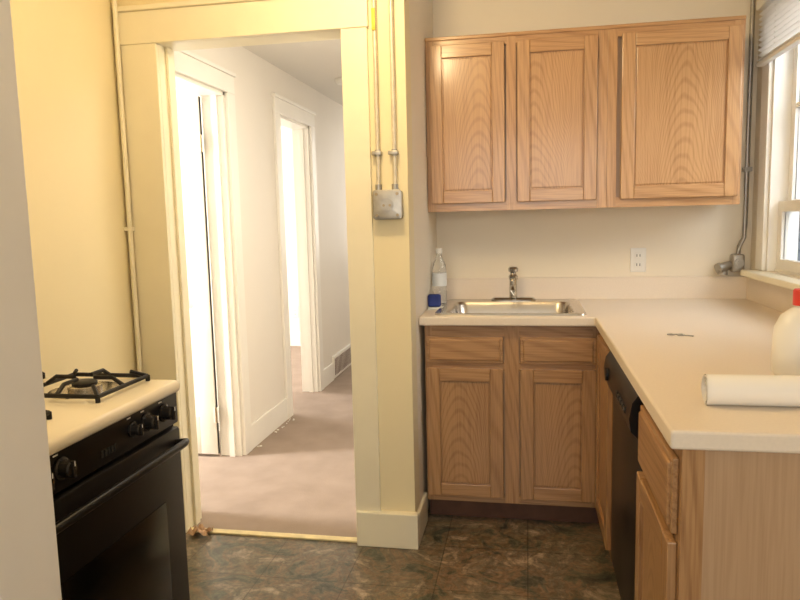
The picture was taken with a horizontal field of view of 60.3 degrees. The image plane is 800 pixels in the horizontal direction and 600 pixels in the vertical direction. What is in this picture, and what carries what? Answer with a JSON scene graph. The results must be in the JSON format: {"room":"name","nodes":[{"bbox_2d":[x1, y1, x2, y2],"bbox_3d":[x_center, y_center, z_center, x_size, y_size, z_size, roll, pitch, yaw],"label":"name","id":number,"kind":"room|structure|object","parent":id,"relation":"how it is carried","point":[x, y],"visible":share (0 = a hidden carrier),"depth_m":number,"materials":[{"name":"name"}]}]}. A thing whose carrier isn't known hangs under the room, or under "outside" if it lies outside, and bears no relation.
{"room":"kitchen","nodes":[
{"label":"kitchen","id":0,"kind":"room"},
{"bbox_2d":[0,0,61,599],"bbox_3d":[-1.007,-0.028,1.079,0.878,2.500,0.130,0,7,10],"label":"wall partition","id":1,"kind":"structure","parent":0,"point":[29,563],"depth_m":1.03,"materials":[{"name":"grey paint"}]},
{"bbox_2d":[10,0,350,443],"bbox_3d":[-1.065,-0.307,3.437,0.147,2.500,9.800,0,7,10],"label":"wall","id":2,"kind":"structure","parent":0,"point":[65,60],"depth_m":2.69,"materials":[{"name":"yellow paint"}]},
{"bbox_2d":[111,0,142,371],"bbox_3d":[-1.111,-0.234,2.835,0.034,2.500,0.024,0,7,10],"label":"conduit pipe","id":3,"kind":"object","parent":2,"relation":"attached to","point":[129,228],"visible":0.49,"depth_m":2.80,"materials":[{"name":"beige metal"}]},
{"bbox_2d":[177,96,219,453],"bbox_3d":[-1.415,-0.104,3.835,0.756,1.980,0.107,0,7,10],"label":"hall door","id":4,"kind":"structure","parent":2,"relation":"in","point":[188,107],"depth_m":3.79,"materials":[{"name":"white paint"}]},
{"bbox_2d":[174,50,252,456],"bbox_3d":[-1.038,-0.124,3.439,0.155,2.135,0.980,0,7,10],"label":"door frame","id":5,"kind":"structure","parent":2,"relation":"attached to","point":[189,64],"depth_m":3.79,"materials":[{"name":"white paint"}]},
{"bbox_2d":[117,0,380,532],"bbox_3d":[-0.588,-0.087,2.836,1.042,2.183,0.161,0,7,10],"label":"trim","id":6,"kind":"structure","parent":2,"relation":"attached to","point":[149,34],"depth_m":2.75,"materials":[{"name":"beige paint"}]},
{"bbox_2d":[117,0,419,511],"bbox_3d":[-0.599,-0.246,2.834,1.312,2.500,0.120,0,7,10],"label":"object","id":7,"kind":"structure","parent":2,"relation":"in","point":[394,256],"depth_m":2.70,"materials":[{"name":"yellow paint"}]},
{"bbox_2d":[271,93,324,418],"bbox_3d":[-0.763,-0.306,4.923,0.155,2.135,0.860,0,7,10],"label":"door frame","id":8,"kind":"structure","parent":2,"relation":"attached to","point":[303,136],"depth_m":5.17,"materials":[{"name":"white paint"}]},
{"bbox_2d":[332,343,350,378],"bbox_3d":[-0.501,0.527,6.017,0.021,0.190,0.600,0,7,10],"label":"air vent","id":9,"kind":"object","parent":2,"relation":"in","point":[341,360],"visible":0.87,"depth_m":5.97,"materials":[{"name":"white metal"}]},
{"bbox_2d":[176,87,299,407],"bbox_3d":[-2.224,-0.480,5.898,3.082,2.320,5.571,0,7,10],"label":"wall","id":10,"kind":"structure","parent":0,"point":[286,133],"depth_m":7.17,"materials":[{"name":"white paint"}]},
{"bbox_2d":[218,332,427,549],"bbox_3d":[-1.529,0.604,5.833,4.268,0.150,5.508,0,7,10],"label":"baseboard","id":11,"kind":"structure","parent":10,"relation":"attached to","point":[384,528],"depth_m":2.80,"materials":[{"name":"beige paint"}]},
{"bbox_2d":[371,0,403,219],"bbox_3d":[-0.059,-0.893,2.565,0.114,1.178,0.055,0,7,10],"label":"conduit","id":12,"kind":"object","parent":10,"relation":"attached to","point":[387,204],"visible":1,"depth_m":2.60,"materials":[{"name":"metal"}]},
{"bbox_2d":[193,346,356,536],"bbox_3d":[-1.581,0.714,5.875,4.152,0.084,5.471,0,7,10],"label":"floor","id":13,"kind":"structure","parent":0,"point":[301,479],"depth_m":3.61,"materials":[{"name":"beige carpet"}]},
{"bbox_2d":[242,39,342,105],"bbox_3d":[-1.636,-1.674,5.653,4.132,0.080,5.351,0,7,10],"label":"ceiling","id":14,"kind":"structure","parent":0,"point":[317,64],"depth_m":4.32,"materials":[{"name":"white paint"}]},
{"bbox_2d":[335,77,341,84],"bbox_3d":[-0.398,-1.555,4.901,0.130,0.038,0.130,0,7,10],"label":"smoke detector","id":15,"kind":"object","parent":14,"relation":"attached to","point":[338,81],"visible":0.36,"depth_m":4.86,"materials":[{"name":"white plastic"}]},
{"bbox_2d":[186,505,620,599],"bbox_3d":[-0.096,1.245,1.120,2.890,0.080,5.254,0,7,10],"label":"floor","id":16,"kind":"structure","parent":0,"point":[457,557],"depth_m":2.64,"materials":[{"name":"tile"}]},
{"bbox_2d":[42,368,189,599],"bbox_3d":[-0.951,0.660,1.638,0.732,1.000,0.604,0,7,10],"label":"gas stove","id":17,"kind":"object","parent":16,"relation":"on","point":[115,446],"visible":0.73,"depth_m":1.59,"materials":[{"name":"black metal"}]},
{"bbox_2d":[191,527,356,542],"bbox_3d":[-0.543,0.997,2.923,0.756,0.008,0.035,0,7,10],"label":"threshold strip","id":18,"kind":"object","parent":16,"relation":"on","point":[215,531],"visible":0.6,"depth_m":2.91,"materials":[{"name":"brown wood"}]},
{"bbox_2d":[187,524,212,535],"bbox_3d":[-0.852,0.983,2.942,0.100,0.029,0.063,0,7,10],"label":"crumpled paper","id":19,"kind":"object","parent":18,"relation":"on","point":[201,529],"visible":1,"depth_m":2.93,"materials":[{"name":"beige paper"}]},
{"bbox_2d":[425,326,799,599],"bbox_3d":[0.746,0.592,2.394,1.454,0.873,2.102,0,7,10],"label":"base cabinet","id":20,"kind":"object","parent":16,"relation":"on","point":[519,419],"visible":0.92,"depth_m":2.82,"materials":[{"name":"brown wood"}]},
{"bbox_2d":[419,276,799,453],"bbox_3d":[0.725,0.086,2.330,1.472,0.144,2.117,0,7,10],"label":"countertop","id":21,"kind":"structure","parent":20,"relation":"on","point":[731,320],"depth_m":2.38,"materials":[{"name":"beige laminate"}]},
{"bbox_2d":[428,294,443,309],"bbox_3d":[0.162,0.007,3.116,0.071,0.066,0.060,0,7,10],"label":"sponge","id":22,"kind":"object","parent":21,"relation":"on","point":[434,300],"visible":0.88,"depth_m":3.11,"materials":[{"name":"blue"}]},
{"bbox_2d":[432,248,446,304],"bbox_3d":[0.186,-0.111,3.250,0.069,0.266,0.069,0,7,10],"label":"bottle","id":23,"kind":"object","parent":21,"relation":"on","point":[439,275],"visible":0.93,"depth_m":3.23,"materials":[{"name":"clear plastic"}]},
{"bbox_2d":[435,299,586,315],"bbox_3d":[0.500,0.103,3.116,0.630,0.157,0.516,0,7,10],"label":"sink","id":24,"kind":"object","parent":21,"relation":"in","point":[539,307],"visible":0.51,"depth_m":3.25,"materials":[{"name":"silver metal"}]},
{"bbox_2d":[491,267,535,300],"bbox_3d":[0.529,-0.070,3.222,0.210,0.163,0.203,0,7,10],"label":"faucet","id":25,"kind":"object","parent":21,"relation":"on","point":[513,277],"visible":1,"depth_m":3.28,"materials":[{"name":"silver metal"}]},
{"bbox_2d":[667,333,693,336],"bbox_3d":[0.940,0.116,2.306,0.084,0.002,0.040,2,8,26],"label":"keys","id":26,"kind":"object","parent":21,"relation":"on","point":[678,334],"visible":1,"depth_m":2.30,"materials":[{"name":"metal"}]},
{"bbox_2d":[701,374,799,406],"bbox_3d":[0.792,0.191,1.444,0.288,0.066,0.065,0,7,10],"label":"paper roll","id":27,"kind":"object","parent":21,"relation":"on","point":[717,389],"visible":1,"depth_m":1.43,"materials":[{"name":"white paper"}]},
{"bbox_2d":[771,288,799,375],"bbox_3d":[1.002,0.079,1.699,0.151,0.216,0.100,0,7,10],"label":"detergent jug","id":28,"kind":"object","parent":21,"relation":"on","point":[785,354],"visible":0.93,"depth_m":1.68,"materials":[{"name":"white plastic"}]},
{"bbox_2d":[604,350,643,599],"bbox_3d":[1.001,0.631,2.041,0.726,0.867,0.605,0,7,10],"label":"dishwasher","id":29,"kind":"object","parent":16,"relation":"on","point":[627,403],"visible":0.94,"depth_m":2.06,"materials":[{"name":"black metal"}]},
{"bbox_2d":[409,0,436,507],"bbox_3d":[0.072,-0.304,3.187,0.120,2.500,0.825,0,7,10],"label":"wall return","id":30,"kind":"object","parent":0,"point":[420,11],"depth_m":2.96,"materials":[{"name":"beige paint"}]},
{"bbox_2d":[433,0,759,277],"bbox_3d":[0.978,-0.348,3.376,1.593,2.500,0.120,0,7,10],"label":"wall","id":31,"kind":"structure","parent":0,"point":[677,240],"depth_m":3.29,"materials":[{"name":"beige paint"}]},
{"bbox_2d":[425,15,745,211],"bbox_3d":[0.800,-0.802,3.127,1.332,0.768,0.319,0,7,10],"label":"upper cabinet","id":32,"kind":"object","parent":31,"relation":"attached to","point":[646,114],"visible":1,"depth_m":2.97,"materials":[{"name":"brown wood"}]},
{"bbox_2d":[630,248,645,271],"bbox_3d":[1.142,-0.192,3.298,0.072,0.116,0.010,0,7,10],"label":"wall outlet","id":33,"kind":"object","parent":31,"relation":"attached to","point":[637,255],"visible":1,"depth_m":3.30,"materials":[{"name":"white plastic"}]},
{"bbox_2d":[714,0,755,274],"bbox_3d":[1.523,-0.848,3.113,0.149,1.471,0.076,0,7,10],"label":"conduit","id":34,"kind":"object","parent":31,"relation":"attached to","point":[736,263],"visible":0.98,"depth_m":3.14,"materials":[{"name":"grey metal"}]},
{"bbox_2d":[750,10,799,278],"bbox_3d":[1.227,-0.033,0.667,0.120,2.500,5.154,0,7,10],"label":"wall","id":35,"kind":"structure","parent":0,"point":[759,72],"depth_m":3.12,"materials":[{"name":"beige paint"}]},
{"bbox_2d":[740,44,799,289],"bbox_3d":[1.514,-0.657,2.433,0.195,1.270,1.235,0,7,10],"label":"window","id":36,"kind":"structure","parent":35,"relation":"in","point":[781,238],"depth_m":2.92,"materials":[{"name":"white paint"}]},
{"bbox_2d":[756,0,799,66],"bbox_3d":[1.445,-1.073,2.408,0.040,0.275,1.120,0,7,10],"label":"window blind","id":37,"kind":"object","parent":36,"relation":"attached to","point":[780,19],"visible":1,"depth_m":2.74,"materials":[{"name":"white"}]}
]}

